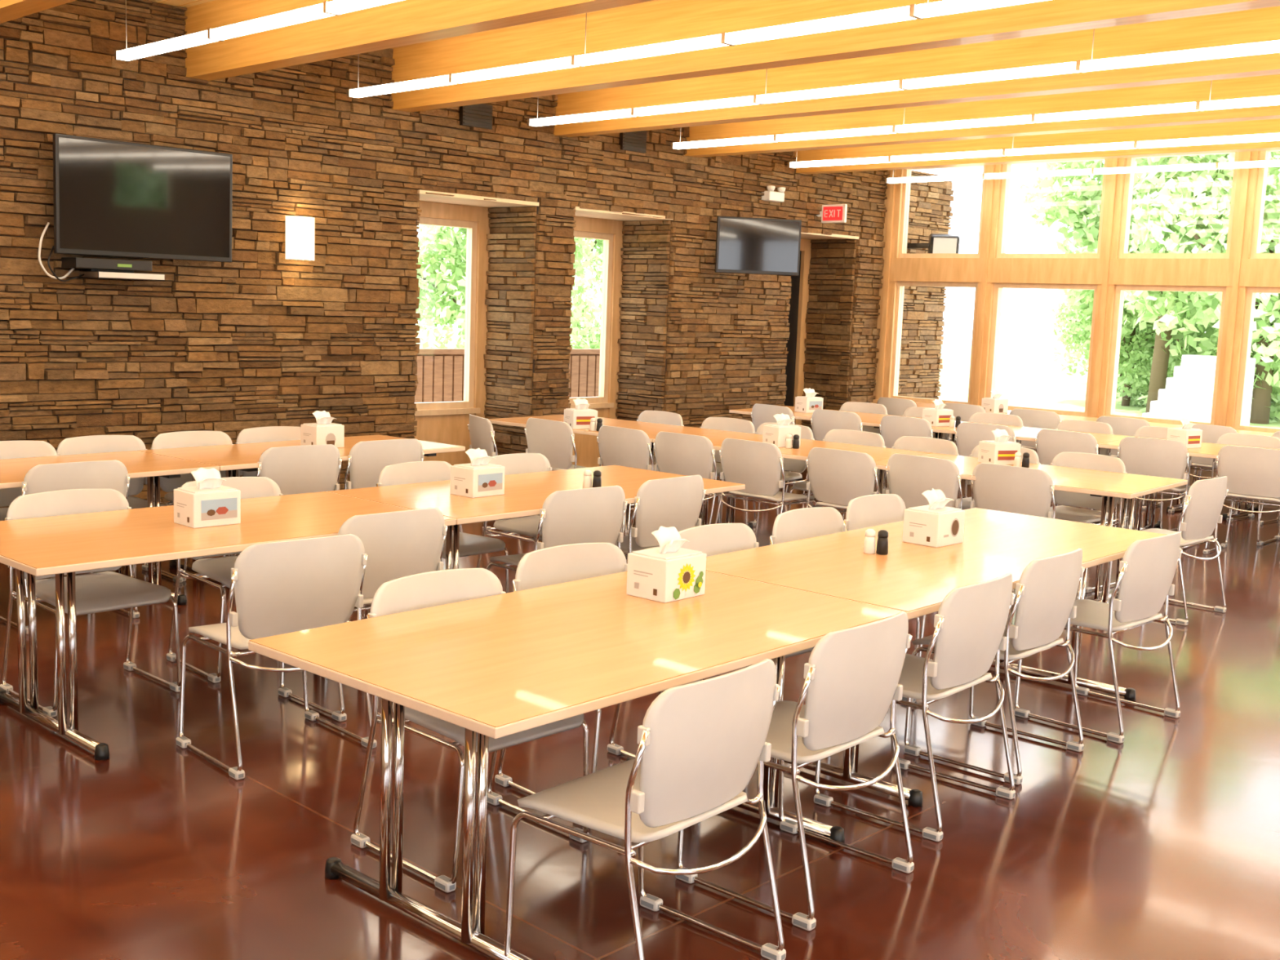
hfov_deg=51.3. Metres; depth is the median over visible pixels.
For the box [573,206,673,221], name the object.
trim
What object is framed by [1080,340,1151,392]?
deciduous tree
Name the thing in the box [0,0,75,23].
ceiling beam
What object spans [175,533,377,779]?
dining chair
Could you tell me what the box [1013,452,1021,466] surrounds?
salt shaker
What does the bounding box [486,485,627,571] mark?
dining chair
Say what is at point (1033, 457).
dining chair
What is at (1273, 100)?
linear pendant light
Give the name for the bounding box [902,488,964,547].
box
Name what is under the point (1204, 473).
wall
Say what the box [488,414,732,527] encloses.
dining table
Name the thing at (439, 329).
ground
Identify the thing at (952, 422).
salt shaker
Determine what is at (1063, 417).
dining table
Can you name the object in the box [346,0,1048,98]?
linear pendant light
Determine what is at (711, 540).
dining chair
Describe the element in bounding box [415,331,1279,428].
lawn
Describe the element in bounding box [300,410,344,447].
box
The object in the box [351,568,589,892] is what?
dining chair
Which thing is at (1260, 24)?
ceiling beam
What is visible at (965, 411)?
dining chair
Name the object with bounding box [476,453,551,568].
dining chair
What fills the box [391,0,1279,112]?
ceiling beam
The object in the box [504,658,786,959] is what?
dining chair
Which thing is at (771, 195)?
emergency light
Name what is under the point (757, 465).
dining chair
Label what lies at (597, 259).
deciduous tree
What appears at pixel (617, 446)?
dining chair
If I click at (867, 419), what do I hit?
dining table
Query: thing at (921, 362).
stone wall
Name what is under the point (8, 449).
dining chair
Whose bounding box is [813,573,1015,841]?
dining chair
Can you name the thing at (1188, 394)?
steps
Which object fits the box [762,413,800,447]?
box
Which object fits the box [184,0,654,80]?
ceiling beam
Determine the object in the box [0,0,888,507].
wall
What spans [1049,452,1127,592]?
dining chair
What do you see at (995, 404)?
box
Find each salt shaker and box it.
[582,469,591,488]
[589,417,595,431]
[785,434,791,448]
[863,528,875,554]
[949,415,955,427]
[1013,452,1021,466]
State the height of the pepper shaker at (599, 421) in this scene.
0.102 m
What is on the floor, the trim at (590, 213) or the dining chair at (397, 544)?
the dining chair at (397, 544)
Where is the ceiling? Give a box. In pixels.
[148,0,660,48]
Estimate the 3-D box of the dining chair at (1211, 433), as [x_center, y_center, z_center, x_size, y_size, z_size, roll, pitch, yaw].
[5.350,-0.098,12.386,0.557,0.856,0.593,-5,10,-41]
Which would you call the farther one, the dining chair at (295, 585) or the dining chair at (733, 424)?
the dining chair at (733, 424)
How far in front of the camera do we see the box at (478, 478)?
6.74 m
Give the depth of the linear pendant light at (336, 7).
7.52 m
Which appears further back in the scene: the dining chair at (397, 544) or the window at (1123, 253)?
the window at (1123, 253)
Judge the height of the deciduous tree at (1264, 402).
8.230 m
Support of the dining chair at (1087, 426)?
on the floor
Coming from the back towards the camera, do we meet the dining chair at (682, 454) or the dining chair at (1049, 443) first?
the dining chair at (1049, 443)
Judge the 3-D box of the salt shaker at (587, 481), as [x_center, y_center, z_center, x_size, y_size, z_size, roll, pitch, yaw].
[-0.282,-0.005,7.167,0.050,0.102,0.050,9,10,43]
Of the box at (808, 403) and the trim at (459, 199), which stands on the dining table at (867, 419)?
the box at (808, 403)
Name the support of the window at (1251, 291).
in the wall at (1204, 473)
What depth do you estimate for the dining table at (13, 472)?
7.53 m
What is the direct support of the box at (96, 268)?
attached to the wall at (263, 337)
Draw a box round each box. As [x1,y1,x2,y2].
[61,257,164,280]
[173,467,240,528]
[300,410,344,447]
[449,448,505,497]
[563,398,597,429]
[626,525,706,603]
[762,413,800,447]
[794,387,823,413]
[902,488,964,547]
[922,399,953,426]
[977,428,1021,465]
[981,390,1008,413]
[1166,417,1202,448]
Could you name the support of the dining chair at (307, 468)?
on the floor
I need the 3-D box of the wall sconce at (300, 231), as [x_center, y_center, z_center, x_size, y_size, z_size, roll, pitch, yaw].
[-2.609,-1.851,10.230,0.174,0.329,0.243,9,10,43]
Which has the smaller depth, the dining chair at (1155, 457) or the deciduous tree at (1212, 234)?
the dining chair at (1155, 457)
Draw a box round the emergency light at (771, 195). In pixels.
[760,185,785,202]
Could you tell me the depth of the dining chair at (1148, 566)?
5.70 m
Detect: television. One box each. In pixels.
[53,133,232,262]
[715,216,801,275]
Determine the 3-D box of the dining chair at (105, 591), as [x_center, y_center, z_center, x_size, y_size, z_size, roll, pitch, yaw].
[-2.352,0.497,5.733,0.557,0.856,0.593,9,10,42]
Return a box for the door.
[783,238,811,425]
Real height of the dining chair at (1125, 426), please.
0.856 m
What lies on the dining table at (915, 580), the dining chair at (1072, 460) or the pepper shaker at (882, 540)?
the pepper shaker at (882, 540)
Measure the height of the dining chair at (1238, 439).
0.856 m
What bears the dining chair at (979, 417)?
on the floor
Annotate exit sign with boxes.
[816,204,847,222]
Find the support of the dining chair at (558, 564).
on the floor
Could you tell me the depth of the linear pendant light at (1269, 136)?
11.73 m
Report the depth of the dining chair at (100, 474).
6.80 m
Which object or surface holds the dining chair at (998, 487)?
on the floor
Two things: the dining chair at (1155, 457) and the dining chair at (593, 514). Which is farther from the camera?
the dining chair at (1155, 457)
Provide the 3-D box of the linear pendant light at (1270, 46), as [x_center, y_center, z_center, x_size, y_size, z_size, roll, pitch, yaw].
[3.920,-2.449,6.565,13.446,0.515,0.094,9,10,43]
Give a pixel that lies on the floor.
(1162, 842)
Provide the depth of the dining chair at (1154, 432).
11.71 m
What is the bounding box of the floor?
[0,467,1279,959]
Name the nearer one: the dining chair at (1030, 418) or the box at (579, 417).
the box at (579, 417)
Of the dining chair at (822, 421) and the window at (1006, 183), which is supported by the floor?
the dining chair at (822, 421)
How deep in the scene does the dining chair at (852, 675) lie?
3.90 m
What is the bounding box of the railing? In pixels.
[414,348,599,402]
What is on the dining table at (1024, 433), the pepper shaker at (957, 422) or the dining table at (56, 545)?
the pepper shaker at (957, 422)
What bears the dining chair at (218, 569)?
on the floor
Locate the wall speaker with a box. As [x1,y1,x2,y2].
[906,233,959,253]
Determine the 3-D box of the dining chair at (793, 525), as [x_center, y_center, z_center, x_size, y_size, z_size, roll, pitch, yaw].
[0.905,0.585,5.962,0.557,0.856,0.593,9,10,42]
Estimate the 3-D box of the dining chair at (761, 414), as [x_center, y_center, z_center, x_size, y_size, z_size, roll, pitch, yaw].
[1.405,-0.306,12.885,0.557,0.856,0.593,-4,10,-41]
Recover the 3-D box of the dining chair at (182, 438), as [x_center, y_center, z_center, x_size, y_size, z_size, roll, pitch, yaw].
[-2.695,0.144,8.335,0.593,0.856,0.557,-5,10,-44]
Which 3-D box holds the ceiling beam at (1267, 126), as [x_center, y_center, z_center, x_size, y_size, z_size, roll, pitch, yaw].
[7.379,-2.689,9.219,15.700,0.479,0.170,9,10,43]
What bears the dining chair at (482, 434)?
on the floor
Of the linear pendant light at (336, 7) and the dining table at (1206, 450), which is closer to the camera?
the linear pendant light at (336, 7)
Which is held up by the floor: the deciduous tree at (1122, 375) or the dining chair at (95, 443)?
the dining chair at (95, 443)
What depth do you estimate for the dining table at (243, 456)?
8.27 m
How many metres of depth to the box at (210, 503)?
5.62 m
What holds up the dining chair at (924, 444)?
on the floor
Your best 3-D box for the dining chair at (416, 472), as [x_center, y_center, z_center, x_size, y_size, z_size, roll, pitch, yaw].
[-1.064,0.354,7.179,0.557,0.856,0.593,9,10,41]
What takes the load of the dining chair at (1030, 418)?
on the floor
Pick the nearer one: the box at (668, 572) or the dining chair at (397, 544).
the box at (668, 572)
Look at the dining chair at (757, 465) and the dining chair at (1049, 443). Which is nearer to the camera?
the dining chair at (757, 465)
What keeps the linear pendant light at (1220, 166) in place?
hanging from the ceiling
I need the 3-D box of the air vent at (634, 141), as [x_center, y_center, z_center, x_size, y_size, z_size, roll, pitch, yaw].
[-0.071,-3.236,12.722,0.072,0.200,0.320,9,10,43]
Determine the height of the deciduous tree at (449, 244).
5.487 m
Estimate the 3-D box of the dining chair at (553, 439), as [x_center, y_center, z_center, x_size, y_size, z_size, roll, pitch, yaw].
[-0.568,-0.059,10.460,0.593,0.856,0.557,9,10,44]
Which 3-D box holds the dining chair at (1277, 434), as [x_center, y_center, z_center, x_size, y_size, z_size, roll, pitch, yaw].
[5.936,-0.008,11.859,0.557,0.856,0.593,-5,10,-43]
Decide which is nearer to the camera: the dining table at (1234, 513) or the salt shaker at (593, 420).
the salt shaker at (593, 420)
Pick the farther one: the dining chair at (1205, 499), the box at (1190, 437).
the box at (1190, 437)
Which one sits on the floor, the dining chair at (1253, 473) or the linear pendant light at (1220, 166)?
the dining chair at (1253, 473)
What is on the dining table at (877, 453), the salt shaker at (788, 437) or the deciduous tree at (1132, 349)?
the salt shaker at (788, 437)
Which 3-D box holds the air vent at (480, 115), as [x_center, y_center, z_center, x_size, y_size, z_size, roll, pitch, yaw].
[-1.399,-3.105,11.356,0.072,0.200,0.320,9,10,43]
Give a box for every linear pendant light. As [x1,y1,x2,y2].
[114,0,403,62]
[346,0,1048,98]
[527,28,1279,127]
[671,80,1279,149]
[787,133,1279,168]
[884,159,1279,183]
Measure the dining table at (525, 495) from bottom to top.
0.762 m
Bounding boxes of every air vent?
[457,103,492,129]
[618,130,646,153]
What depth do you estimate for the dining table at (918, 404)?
14.68 m
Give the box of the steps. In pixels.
[1142,355,1255,426]
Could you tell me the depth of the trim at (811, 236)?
15.35 m
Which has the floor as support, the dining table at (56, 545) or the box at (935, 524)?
the dining table at (56, 545)
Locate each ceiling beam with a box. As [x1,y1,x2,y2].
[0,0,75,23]
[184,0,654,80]
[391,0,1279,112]
[553,5,1279,137]
[684,74,1279,157]
[794,118,1279,174]
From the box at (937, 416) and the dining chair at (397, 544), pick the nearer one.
the dining chair at (397, 544)
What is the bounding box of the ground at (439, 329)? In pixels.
[420,326,582,331]
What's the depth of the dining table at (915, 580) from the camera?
5.44 m
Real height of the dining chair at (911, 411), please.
0.856 m
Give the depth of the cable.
8.87 m
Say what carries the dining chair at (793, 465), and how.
on the floor
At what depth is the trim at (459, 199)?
11.70 m
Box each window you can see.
[413,200,490,465]
[568,216,624,467]
[890,164,986,404]
[986,158,1107,417]
[1105,151,1239,425]
[1234,150,1279,432]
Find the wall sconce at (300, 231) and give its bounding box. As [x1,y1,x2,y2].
[282,215,315,260]
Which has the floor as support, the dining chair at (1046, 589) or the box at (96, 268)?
the dining chair at (1046, 589)
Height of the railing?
1.290 m
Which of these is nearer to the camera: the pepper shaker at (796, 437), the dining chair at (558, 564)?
the dining chair at (558, 564)
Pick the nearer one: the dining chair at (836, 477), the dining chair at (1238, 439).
the dining chair at (836, 477)
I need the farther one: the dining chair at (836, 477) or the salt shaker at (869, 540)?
the dining chair at (836, 477)
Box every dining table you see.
[0,450,219,605]
[0,491,456,760]
[137,434,465,573]
[248,570,906,959]
[328,465,745,569]
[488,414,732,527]
[652,431,932,529]
[705,507,1165,807]
[728,405,922,488]
[875,453,1187,603]
[915,402,1011,414]
[931,420,1138,510]
[1058,414,1235,512]
[1097,436,1279,530]
[1222,429,1274,519]
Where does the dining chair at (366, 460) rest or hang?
on the floor
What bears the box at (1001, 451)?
on the dining table at (1104, 484)
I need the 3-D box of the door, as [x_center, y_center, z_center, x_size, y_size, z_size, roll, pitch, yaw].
[1.545,-1.560,15.772,0.170,2.600,1.240,9,10,43]
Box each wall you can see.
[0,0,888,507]
[897,170,954,399]
[951,437,1278,509]
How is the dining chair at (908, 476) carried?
on the floor
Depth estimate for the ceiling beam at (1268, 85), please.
10.86 m
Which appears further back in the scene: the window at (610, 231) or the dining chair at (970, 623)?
the window at (610, 231)
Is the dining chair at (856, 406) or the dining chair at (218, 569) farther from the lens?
the dining chair at (856, 406)
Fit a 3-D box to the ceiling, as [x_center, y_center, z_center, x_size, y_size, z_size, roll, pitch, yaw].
[2.245,-2.533,4.320,16.700,0.124,18.050,9,10,43]
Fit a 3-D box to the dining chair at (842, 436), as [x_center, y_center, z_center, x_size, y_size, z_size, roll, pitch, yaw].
[1.488,0.064,10.090,0.593,0.856,0.557,8,10,40]
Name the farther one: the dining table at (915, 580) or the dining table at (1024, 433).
the dining table at (1024, 433)
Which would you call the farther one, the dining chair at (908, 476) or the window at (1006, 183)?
the window at (1006, 183)
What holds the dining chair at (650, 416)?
on the floor
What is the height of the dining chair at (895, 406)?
0.856 m
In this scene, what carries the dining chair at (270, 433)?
on the floor
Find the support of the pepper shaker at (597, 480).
on the dining table at (525, 495)
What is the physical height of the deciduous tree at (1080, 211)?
8.222 m
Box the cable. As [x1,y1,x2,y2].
[38,222,84,281]
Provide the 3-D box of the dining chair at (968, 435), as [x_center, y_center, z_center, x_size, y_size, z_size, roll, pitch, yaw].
[3.069,-0.076,11.590,0.593,0.856,0.557,8,10,39]
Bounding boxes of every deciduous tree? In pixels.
[415,224,601,348]
[569,238,603,348]
[1017,153,1279,413]
[1049,288,1204,407]
[1057,158,1275,411]
[1060,297,1146,376]
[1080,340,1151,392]
[1095,151,1279,424]
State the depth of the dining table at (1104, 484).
8.38 m
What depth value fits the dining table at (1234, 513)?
12.49 m
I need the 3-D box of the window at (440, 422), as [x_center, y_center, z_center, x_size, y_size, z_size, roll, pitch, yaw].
[-1.944,-1.216,12.193,0.160,2.600,1.320,9,10,43]
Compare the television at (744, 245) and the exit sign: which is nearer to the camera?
the television at (744, 245)
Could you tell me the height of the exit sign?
0.200 m
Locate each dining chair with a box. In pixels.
[0,440,89,573]
[0,459,139,634]
[0,488,180,716]
[50,435,182,582]
[146,431,234,581]
[166,476,283,682]
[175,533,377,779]
[222,444,342,556]
[235,426,300,555]
[278,507,447,721]
[344,438,424,489]
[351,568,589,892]
[376,461,508,593]
[467,413,497,530]
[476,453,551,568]
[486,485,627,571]
[494,542,702,795]
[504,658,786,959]
[524,417,588,471]
[596,425,653,525]
[599,410,684,506]
[615,475,706,559]
[653,431,747,525]
[656,523,814,697]
[675,611,914,930]
[699,417,756,525]
[714,438,816,540]
[719,422,814,523]
[751,403,813,495]
[768,506,919,702]
[787,429,885,511]
[802,408,862,496]
[805,447,879,520]
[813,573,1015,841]
[839,401,888,488]
[843,493,933,660]
[876,396,916,416]
[879,415,933,448]
[882,435,959,493]
[885,453,962,509]
[902,406,950,440]
[903,548,1084,784]
[943,402,986,443]
[955,422,1016,456]
[956,444,1040,510]
[966,412,1023,497]
[970,462,1055,518]
[1008,408,1061,449]
[1013,531,1182,743]
[1035,429,1117,527]
[1049,419,1113,508]
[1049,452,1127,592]
[1096,416,1163,510]
[1099,426,1191,530]
[1106,475,1228,625]
[1117,436,1191,549]
[1168,423,1254,521]
[1203,445,1279,554]
[1211,433,1279,545]
[1257,431,1279,524]
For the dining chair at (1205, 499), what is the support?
on the floor
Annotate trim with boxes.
[417,189,538,208]
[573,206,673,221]
[800,232,858,239]
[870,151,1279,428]
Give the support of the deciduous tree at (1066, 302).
on the lawn at (1028, 377)
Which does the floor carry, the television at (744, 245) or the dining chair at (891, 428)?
the dining chair at (891, 428)
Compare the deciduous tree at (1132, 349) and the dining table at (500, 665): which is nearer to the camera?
the dining table at (500, 665)
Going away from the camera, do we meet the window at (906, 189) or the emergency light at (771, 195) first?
the emergency light at (771, 195)
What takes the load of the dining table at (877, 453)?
on the floor
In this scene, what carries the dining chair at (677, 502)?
on the floor
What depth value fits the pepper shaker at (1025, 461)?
8.92 m
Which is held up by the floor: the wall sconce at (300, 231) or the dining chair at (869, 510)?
the dining chair at (869, 510)
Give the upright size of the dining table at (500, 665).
0.762 m
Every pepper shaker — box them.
[592,470,601,487]
[595,417,602,431]
[792,434,799,448]
[875,529,888,555]
[955,416,960,427]
[1021,452,1029,467]
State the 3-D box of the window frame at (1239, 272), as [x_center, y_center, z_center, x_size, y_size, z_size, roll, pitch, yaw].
[8.555,-1.473,10.653,15.700,2.940,0.260,9,10,43]

